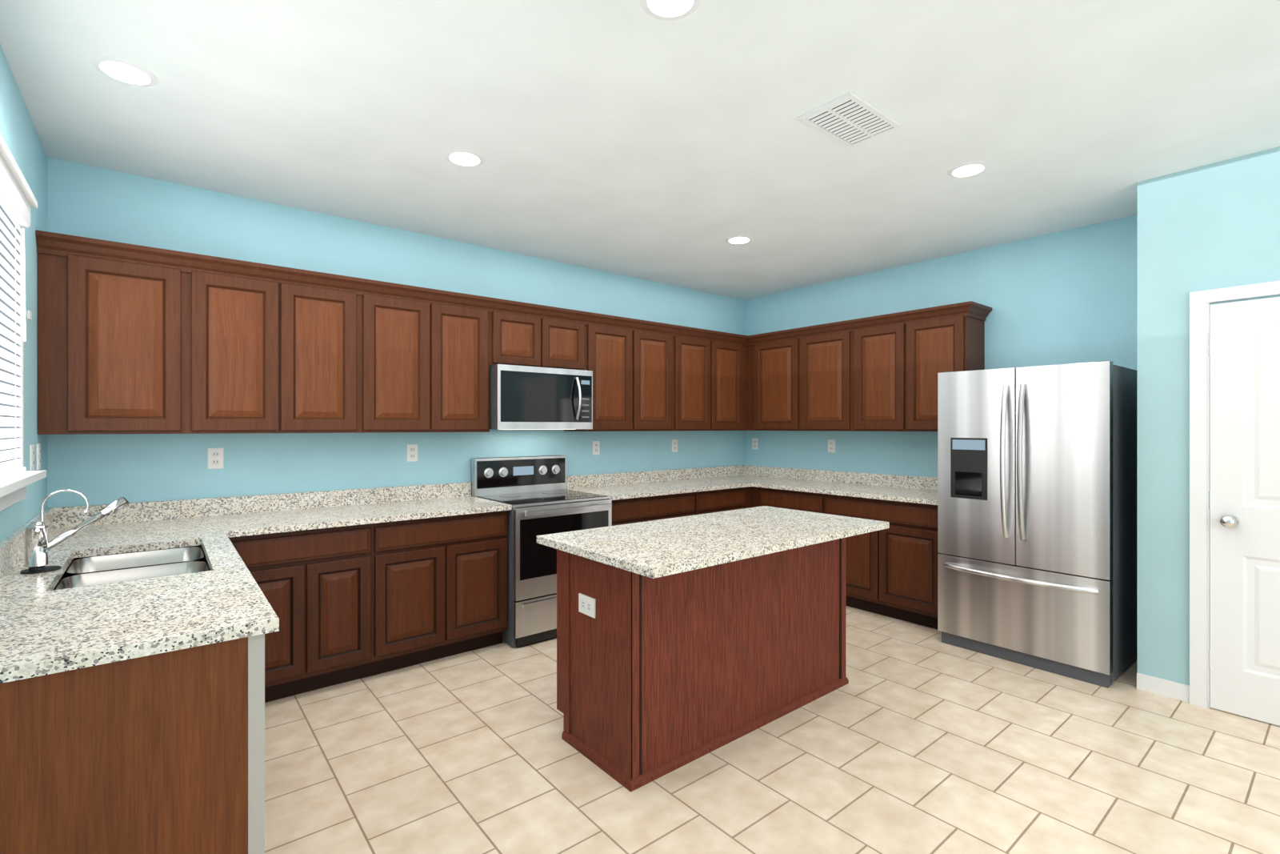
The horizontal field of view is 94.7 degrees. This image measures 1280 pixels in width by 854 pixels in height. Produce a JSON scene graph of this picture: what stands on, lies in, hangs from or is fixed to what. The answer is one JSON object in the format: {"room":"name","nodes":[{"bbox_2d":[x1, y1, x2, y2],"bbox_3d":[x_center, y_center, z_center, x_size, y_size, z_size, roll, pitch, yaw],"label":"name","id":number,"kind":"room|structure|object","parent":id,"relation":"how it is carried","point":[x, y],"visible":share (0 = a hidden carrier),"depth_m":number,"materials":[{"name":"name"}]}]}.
{"room":"kitchen","nodes":[
{"label":"kitchen","id":0,"kind":"room"},
{"bbox_2d":[0,44,47,542],"bbox_3d":[-0.675,0.044,0.030,0.150,2.750,7.300,0,0,-39],"label":"wall","id":1,"kind":"structure","parent":0,"point":[18,133],"depth_m":2.50,"materials":[{"name":"blue paint"}]},
{"bbox_2d":[0,133,46,511],"bbox_3d":[-1.880,-0.314,1.687,0.074,1.185,1.990,0,0,-39],"label":"window","id":2,"kind":"structure","parent":1,"relation":"in","point":[13,487],"depth_m":2.14,"materials":[{"name":"white paint"}]},
{"bbox_2d":[0,181,28,478],"bbox_3d":[-1.860,-0.311,1.631,0.024,0.965,1.760,0,0,-39],"label":"window blinds","id":3,"kind":"object","parent":2,"relation":"attached to","point":[11,210],"visible":1,"depth_m":2.15,"materials":[{"name":"white plastic"}]},
{"bbox_2d":[29,444,34,470],"bbox_3d":[-2.616,0.134,2.538,0.007,0.116,0.072,0,0,-39],"label":"electrical outlet","id":4,"kind":"object","parent":1,"relation":"attached to","point":[32,457],"visible":0.92,"depth_m":2.53,"materials":[{"name":"white plastic"}]},
{"bbox_2d":[36,443,40,469],"bbox_3d":[-2.730,0.134,2.677,0.007,0.116,0.072,0,0,-39],"label":"electrical outlet","id":5,"kind":"object","parent":1,"relation":"attached to","point":[38,456],"visible":1,"depth_m":2.66,"materials":[{"name":"white plastic"}]},
{"bbox_2d":[47,156,743,507],"bbox_3d":[-0.963,0.044,4.601,5.780,2.750,0.150,0,0,-39],"label":"wall","id":6,"kind":"structure","parent":0,"point":[108,205],"depth_m":3.69,"materials":[{"name":"blue paint"}]},
{"bbox_2d":[36,242,189,434],"bbox_3d":[-2.609,-0.390,2.946,0.532,0.850,0.333,0,0,-39],"label":"upper cabinet","id":7,"kind":"object","parent":6,"relation":"attached to","point":[132,338],"depth_m":2.81,"materials":[{"name":"brown wood"}]},
{"bbox_2d":[208,448,223,468],"bbox_3d":[-2.397,0.177,3.330,0.072,0.116,0.007,0,0,-39],"label":"electrical outlet","id":8,"kind":"object","parent":6,"relation":"attached to","point":[215,458],"visible":1,"depth_m":3.33,"materials":[{"name":"white plastic"}]},
{"bbox_2d":[189,261,282,433],"bbox_3d":[-2.245,-0.390,3.243,0.408,0.850,0.333,0,0,-39],"label":"upper cabinet","id":9,"kind":"object","parent":6,"relation":"attached to","point":[236,315],"depth_m":3.11,"materials":[{"name":"brown wood"}]},
{"bbox_2d":[282,274,362,432],"bbox_3d":[-1.928,-0.390,3.502,0.411,0.850,0.333,0,0,-39],"label":"upper cabinet","id":10,"kind":"object","parent":6,"relation":"attached to","point":[322,320],"depth_m":3.37,"materials":[{"name":"brown wood"}]},
{"bbox_2d":[362,287,432,432],"bbox_3d":[-1.605,-0.390,3.764,0.421,0.850,0.333,0,0,-39],"label":"upper cabinet","id":11,"kind":"object","parent":6,"relation":"attached to","point":[398,327],"depth_m":3.64,"materials":[{"name":"brown wood"}]},
{"bbox_2d":[406,444,417,461],"bbox_3d":[-1.552,0.177,4.018,0.072,0.116,0.007,0,0,-39],"label":"electrical outlet","id":12,"kind":"object","parent":6,"relation":"attached to","point":[411,452],"visible":1,"depth_m":4.01,"materials":[{"name":"white plastic"}]},
{"bbox_2d":[432,296,493,431],"bbox_3d":[-1.284,-0.390,4.027,0.409,0.850,0.333,0,0,-39],"label":"upper cabinet","id":13,"kind":"object","parent":6,"relation":"attached to","point":[463,331],"depth_m":3.90,"materials":[{"name":"brown wood"}]},
{"bbox_2d":[493,306,544,367],"bbox_3d":[-0.971,-0.621,4.281,0.397,0.390,0.333,0,0,-39],"label":"upper cabinet","id":14,"kind":"object","parent":6,"relation":"attached to","point":[518,334],"depth_m":4.16,"materials":[{"name":"brown wood"}]},
{"bbox_2d":[489,364,592,429],"bbox_3d":[-0.769,-0.202,4.343,0.775,0.442,0.491,0,0,-39],"label":"microwave","id":15,"kind":"object","parent":14,"relation":"attached to","point":[527,398],"visible":0.98,"depth_m":4.16,"materials":[{"name":"grey"}]},
{"bbox_2d":[544,312,589,370],"bbox_3d":[-0.666,-0.621,4.531,0.392,0.390,0.333,0,0,-39],"label":"upper cabinet","id":16,"kind":"object","parent":6,"relation":"attached to","point":[566,338],"depth_m":4.42,"materials":[{"name":"brown wood"}]},
{"bbox_2d":[592,440,599,454],"bbox_3d":[-0.370,0.177,4.982,0.072,0.116,0.007,0,0,-39],"label":"electrical outlet","id":17,"kind":"object","parent":6,"relation":"attached to","point":[596,447],"visible":1,"depth_m":4.98,"materials":[{"name":"white plastic"}]},
{"bbox_2d":[564,319,637,431],"bbox_3d":[-0.336,-0.390,4.799,0.458,0.850,0.333,0,0,-39],"label":"upper cabinet","id":18,"kind":"object","parent":6,"relation":"attached to","point":[613,346],"depth_m":4.69,"materials":[{"name":"brown wood"}]},
{"bbox_2d":[637,325,675,431],"bbox_3d":[0.017,-0.390,5.087,0.452,0.850,0.333,0,0,-39],"label":"upper cabinet","id":19,"kind":"object","parent":6,"relation":"attached to","point":[656,347],"depth_m":4.97,"materials":[{"name":"brown wood"}]},
{"bbox_2d":[672,439,677,451],"bbox_3d":[0.327,0.177,5.551,0.072,0.116,0.007,0,0,-39],"label":"electrical outlet","id":20,"kind":"object","parent":6,"relation":"attached to","point":[674,445],"visible":1,"depth_m":5.55,"materials":[{"name":"white plastic"}]},
{"bbox_2d":[676,332,714,430],"bbox_3d":[0.371,-0.390,5.375,0.462,0.850,0.333,0,0,-39],"label":"upper cabinet","id":21,"kind":"object","parent":6,"relation":"attached to","point":[694,354],"depth_m":5.26,"materials":[{"name":"brown wood"}]},
{"bbox_2d":[714,335,746,430],"bbox_3d":[0.752,-0.390,5.686,0.521,0.850,0.333,0,0,-39],"label":"upper cabinet","id":22,"kind":"object","parent":6,"relation":"attached to","point":[730,354],"depth_m":5.55,"materials":[{"name":"brown wood"}]},
{"bbox_2d":[0,0,1279,299],"bbox_3d":[1.296,-1.381,1.831,5.780,0.100,7.600,0,0,-39],"label":"ceiling","id":23,"kind":"structure","parent":0,"point":[629,138],"depth_m":2.50,"materials":[{"name":"paint"}]},
{"bbox_2d":[89,55,159,87],"bbox_3d":[-1.928,-1.327,2.208,0.196,0.006,0.196,0,0,-39],"label":"recessed light","id":24,"kind":"object","parent":23,"relation":"in","point":[125,71],"visible":1,"depth_m":2.20,"materials":[{"name":"white paint"}]},
{"bbox_2d":[444,148,484,167],"bbox_3d":[-0.868,-1.327,2.918,0.196,0.006,0.196,0,0,-39],"label":"recessed light","id":25,"kind":"object","parent":23,"relation":"in","point":[464,158],"visible":1,"depth_m":2.90,"materials":[{"name":"white paint"}]},
{"bbox_2d":[639,0,701,20],"bbox_3d":[0.095,-1.327,1.832,0.196,0.006,0.196,0,0,-39],"label":"recessed light","id":26,"kind":"object","parent":23,"relation":"in","point":[669,10],"visible":1,"depth_m":1.86,"materials":[{"name":"white paint"}]},
{"bbox_2d":[725,235,752,243],"bbox_3d":[0.704,-1.327,4.186,0.196,0.006,0.196,0,0,-39],"label":"recessed light","id":27,"kind":"object","parent":23,"relation":"in","point":[738,239],"visible":1,"depth_m":4.17,"materials":[{"name":"white paint"}]},
{"bbox_2d":[797,92,901,147],"bbox_3d":[0.916,-1.326,2.566,0.410,0.008,0.250,0,0,-39],"label":"ceiling vent","id":28,"kind":"object","parent":23,"relation":"in","point":[850,119],"visible":1,"depth_m":2.55,"materials":[{"name":"white paint"}]},
{"bbox_2d":[946,160,990,177],"bbox_3d":[1.697,-1.327,3.048,0.196,0.006,0.196,0,0,-39],"label":"recessed light","id":29,"kind":"object","parent":23,"relation":"in","point":[968,169],"visible":1,"depth_m":3.03,"materials":[{"name":"white paint"}]},
{"bbox_2d":[264,605,1279,853],"bbox_3d":[1.296,1.469,1.831,5.780,0.100,7.600,0,0,-39],"label":"floor","id":30,"kind":"structure","parent":0,"point":[913,738],"depth_m":2.43,"materials":[{"name":"tile"}]},
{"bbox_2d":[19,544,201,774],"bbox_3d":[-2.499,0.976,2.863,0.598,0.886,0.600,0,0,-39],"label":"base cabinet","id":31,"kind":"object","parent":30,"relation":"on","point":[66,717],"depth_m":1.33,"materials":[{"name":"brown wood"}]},
{"bbox_2d":[201,522,377,729],"bbox_3d":[-1.970,0.976,3.282,0.748,0.886,0.620,0,0,-39],"label":"base cabinet","id":32,"kind":"object","parent":30,"relation":"on","point":[321,585],"depth_m":3.06,"materials":[{"name":"brown wood"}]},
{"bbox_2d":[0,497,279,683],"bbox_3d":[-1.930,0.559,2.220,0.668,0.320,2.315,0,0,-39],"label":"countertop","id":33,"kind":"structure","parent":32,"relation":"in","point":[99,607],"depth_m":1.79,"materials":[{"name":"stone"}]},
{"bbox_2d":[20,489,129,573],"bbox_3d":[-2.000,0.359,2.093,0.282,0.277,0.128,0,0,-39],"label":"faucet","id":34,"kind":"object","parent":33,"relation":"on","point":[38,546],"visible":1,"depth_m":2.05,"materials":[{"name":"silver metal"}]},
{"bbox_2d":[217,481,511,534],"bbox_3d":[-1.604,0.465,3.558,1.485,0.132,0.653,0,0,-39],"label":"countertop","id":35,"kind":"structure","parent":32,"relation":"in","point":[272,513],"depth_m":3.56,"materials":[{"name":"stone"}]},
{"bbox_2d":[377,510,507,673],"bbox_3d":[-1.360,0.976,3.779,0.826,0.886,0.620,0,0,-39],"label":"base cabinet","id":36,"kind":"object","parent":30,"relation":"on","point":[442,581],"depth_m":3.53,"materials":[{"name":"brown wood"}]},
{"bbox_2d":[471,455,611,647],"bbox_3d":[-0.695,0.823,4.226,0.762,1.192,0.746,0,0,-39],"label":"range","id":37,"kind":"object","parent":30,"relation":"on","point":[537,495],"visible":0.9,"depth_m":3.92,"materials":[{"name":"grey metal"}]},
{"bbox_2d":[612,492,697,525],"bbox_3d":[-0.089,0.976,4.815,0.914,0.886,0.620,0,0,-39],"label":"base cabinet","id":38,"kind":"object","parent":30,"relation":"on","point":[650,508],"depth_m":4.58,"materials":[{"name":"brown wood"}]},
{"bbox_2d":[566,467,751,499],"bbox_3d":[0.170,0.465,5.005,1.557,0.132,0.653,0,0,-39],"label":"countertop","id":39,"kind":"structure","parent":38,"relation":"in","point":[636,484],"depth_m":5.11,"materials":[{"name":"stone"}]},
{"bbox_2d":[556,537,848,791],"bbox_3d":[0.371,0.976,3.008,1.537,0.886,0.597,0,0,-39],"label":"kitchen island","id":40,"kind":"object","parent":30,"relation":"on","point":[682,641],"depth_m":2.60,"materials":[{"name":"brown wood"}]},
{"bbox_2d":[536,505,888,579],"bbox_3d":[0.418,0.515,2.900,1.630,0.032,0.824,0,0,-39],"label":"island countertop","id":41,"kind":"structure","parent":40,"relation":"on","point":[654,549],"depth_m":2.66,"materials":[{"name":"beige stone"}]},
{"bbox_2d":[697,486,748,514],"bbox_3d":[0.509,0.976,5.302,0.628,0.886,0.620,0,0,-39],"label":"base cabinet","id":42,"kind":"object","parent":30,"relation":"on","point":[732,498],"depth_m":5.07,"materials":[{"name":"brown wood"}]},
{"bbox_2d":[752,486,819,512],"bbox_3d":[1.470,0.976,5.222,0.620,0.886,0.758,0,0,-39],"label":"base cabinet","id":43,"kind":"object","parent":30,"relation":"on","point":[761,496],"depth_m":5.02,"materials":[{"name":"brown wood"}]},
{"bbox_2d":[819,492,939,628],"bbox_3d":[2.008,0.976,4.562,0.620,0.886,0.945,0,0,-39],"label":"base cabinet","id":44,"kind":"object","parent":30,"relation":"on","point":[892,572],"depth_m":4.29,"materials":[{"name":"brown wood"}]},
{"bbox_2d":[710,464,937,504],"bbox_3d":[1.565,0.465,5.078,0.653,0.132,2.303,0,0,-39],"label":"countertop","id":45,"kind":"structure","parent":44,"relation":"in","point":[894,487],"depth_m":4.97,"materials":[{"name":"stone"}]},
{"bbox_2d":[937,360,1137,687],"bbox_3d":[2.506,0.528,3.740,0.832,1.781,0.906,0,0,-39],"label":"refrigerator","id":46,"kind":"object","parent":30,"relation":"on","point":[1038,516],"visible":1,"depth_m":3.45,"materials":[{"name":"grey metal"}]},
{"bbox_2d":[744,214,1137,477],"bbox_3d":[2.200,0.044,4.939,0.150,2.750,3.325,0,0,-39],"label":"wall","id":47,"kind":"structure","parent":0,"point":[1067,296],"depth_m":4.33,"materials":[{"name":"blue paint"}]},
{"bbox_2d":[752,438,757,449],"bbox_3d":[1.183,0.174,6.061,0.007,0.116,0.072,0,0,-39],"label":"electrical outlet","id":48,"kind":"object","parent":47,"relation":"attached to","point":[754,443],"visible":1,"depth_m":6.06,"materials":[{"name":"white plastic"}]},
{"bbox_2d":[746,335,794,430],"bbox_3d":[1.351,-0.390,5.596,0.333,0.850,0.604,0,0,-39],"label":"upper cabinet","id":49,"kind":"object","parent":47,"relation":"attached to","point":[770,362],"depth_m":5.49,"materials":[{"name":"brown wood"}]},
{"bbox_2d":[794,325,848,431],"bbox_3d":[1.706,-0.390,5.160,0.333,0.850,0.520,0,0,-39],"label":"upper cabinet","id":50,"kind":"object","parent":47,"relation":"attached to","point":[822,358],"depth_m":5.07,"materials":[{"name":"brown wood"}]},
{"bbox_2d":[828,439,835,451],"bbox_3d":[1.745,0.174,5.371,0.007,0.116,0.072,0,0,-39],"label":"electrical outlet","id":51,"kind":"object","parent":47,"relation":"attached to","point":[831,445],"visible":1,"depth_m":5.37,"materials":[{"name":"white plastic"}]},
{"bbox_2d":[848,319,903,431],"bbox_3d":[2.012,-0.390,4.784,0.333,0.850,0.449,0,0,-39],"label":"upper cabinet","id":52,"kind":"object","parent":47,"relation":"attached to","point":[875,349],"depth_m":4.68,"materials":[{"name":"brown wood"}]},
{"bbox_2d":[903,309,986,431],"bbox_3d":[2.292,-0.390,4.441,0.333,0.850,0.438,0,0,-39],"label":"upper cabinet","id":53,"kind":"object","parent":47,"relation":"attached to","point":[934,343],"depth_m":4.35,"materials":[{"name":"brown wood"}]},
{"bbox_2d":[1137,146,1279,725],"bbox_3d":[4.262,0.044,1.911,0.780,2.750,3.975,0,0,-39],"label":"wall","id":54,"kind":"structure","parent":0,"point":[1212,226],"depth_m":3.08,"materials":[{"name":"blue paint"}]},
{"bbox_2d":[1136,672,1189,702],"bbox_3d":[3.955,1.377,1.660,0.012,0.085,3.975,0,0,-39],"label":"baseboard","id":55,"kind":"structure","parent":54,"relation":"attached to","point":[1166,687],"depth_m":3.11,"materials":[{"name":"white paint"}]},
{"bbox_2d":[1189,280,1279,725],"bbox_3d":[3.110,0.364,2.638,0.085,2.109,0.963,0,0,-39],"label":"pantry door","id":56,"kind":"structure","parent":54,"relation":"in","point":[1234,507],"depth_m":2.90,"materials":[{"name":"white paint"}]}
]}

